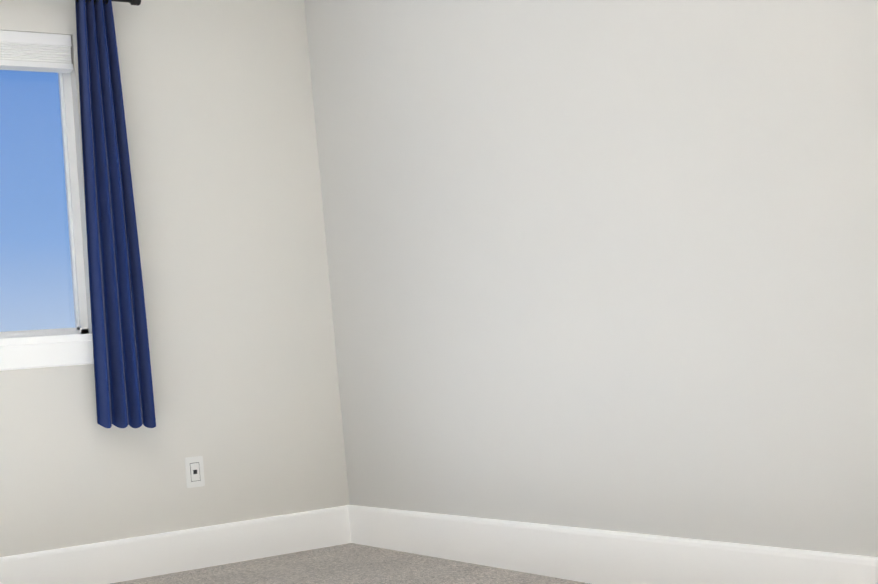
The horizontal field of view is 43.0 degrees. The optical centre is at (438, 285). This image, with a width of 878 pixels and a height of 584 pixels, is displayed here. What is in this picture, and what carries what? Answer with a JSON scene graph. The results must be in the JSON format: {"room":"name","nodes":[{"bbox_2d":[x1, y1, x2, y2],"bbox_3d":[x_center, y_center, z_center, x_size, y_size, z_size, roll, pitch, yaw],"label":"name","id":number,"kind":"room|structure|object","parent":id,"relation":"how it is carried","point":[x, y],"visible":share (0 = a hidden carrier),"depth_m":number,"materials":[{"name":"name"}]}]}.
{"room":"empty bedroom","nodes":[
{"label":"empty bedroom","id":0,"kind":"room"},
{"bbox_2d":[0,0,349,556],"bbox_3d":[-1.858,-0.093,3.963,3.420,2.440,0.160,-3,-6,-29],"label":"wall","id":1,"kind":"structure","parent":0,"point":[221,133],"depth_m":4.39,"materials":[{"name":"white paint"}]},
{"bbox_2d":[0,30,72,72],"bbox_3d":[-1.898,-0.864,4.001,1.118,0.133,0.056,-3,-6,-29],"label":"window shade","id":2,"kind":"object","parent":1,"relation":"attached to","point":[31,51],"visible":1,"depth_m":4.19,"materials":[{"name":"white fabric"}]},
{"bbox_2d":[0,70,88,338],"bbox_3d":[-1.885,-0.353,4.021,1.130,1.150,0.072,-3,-6,-29],"label":"window","id":3,"kind":"structure","parent":1,"relation":"in","point":[73,206],"depth_m":4.25,"materials":[{"name":"clear glass"}]},
{"bbox_2d":[0,334,93,370],"bbox_3d":[-1.782,0.261,3.888,1.240,0.110,0.123,-3,-6,-29],"label":"window sill","id":4,"kind":"structure","parent":1,"relation":"attached to","point":[42,352],"depth_m":4.04,"materials":[{"name":"white wood"}]},
{"bbox_2d":[75,0,155,427],"bbox_3d":[-1.788,-0.271,3.859,1.615,1.691,0.134,-3,-6,-29],"label":"curtain","id":5,"kind":"object","parent":1,"relation":"attached to","point":[123,380],"visible":1,"depth_m":4.14,"materials":[{"name":"blue fabric"}]},
{"bbox_2d":[0,505,350,583],"bbox_3d":[-1.703,1.030,3.781,3.100,0.150,0.015,-3,-6,-29],"label":"baseboard","id":6,"kind":"structure","parent":1,"relation":"attached to","point":[119,560],"depth_m":4.18,"materials":[{"name":"white wood"}]},
{"bbox_2d":[185,456,204,487],"bbox_3d":[-0.932,0.711,4.261,0.070,0.115,0.008,-3,-6,-29],"label":"electrical outlet","id":7,"kind":"object","parent":1,"relation":"attached to","point":[194,467],"visible":1,"depth_m":4.26,"materials":[{"name":"white plastic"}]},
{"bbox_2d":[110,543,589,583],"bbox_3d":[-0.558,0.849,1.730,3.420,0.100,5.040,-3,-6,-29],"label":"floor","id":8,"kind":"structure","parent":0,"point":[351,563],"depth_m":3.84,"materials":[{"name":"carpet"}]},
{"bbox_2d":[304,0,877,556],"bbox_3d":[0.736,-0.475,2.647,0.160,2.440,4.720,-3,-6,-29],"label":"wall","id":9,"kind":"structure","parent":0,"point":[604,264],"depth_m":3.01,"materials":[{"name":"white paint"}]},
{"bbox_2d":[348,505,877,583],"bbox_3d":[0.773,0.663,2.497,0.015,0.150,4.720,-3,-6,-29],"label":"baseboard","id":10,"kind":"structure","parent":9,"relation":"attached to","point":[591,556],"depth_m":3.09,"materials":[{"name":"white wood"}]}
]}

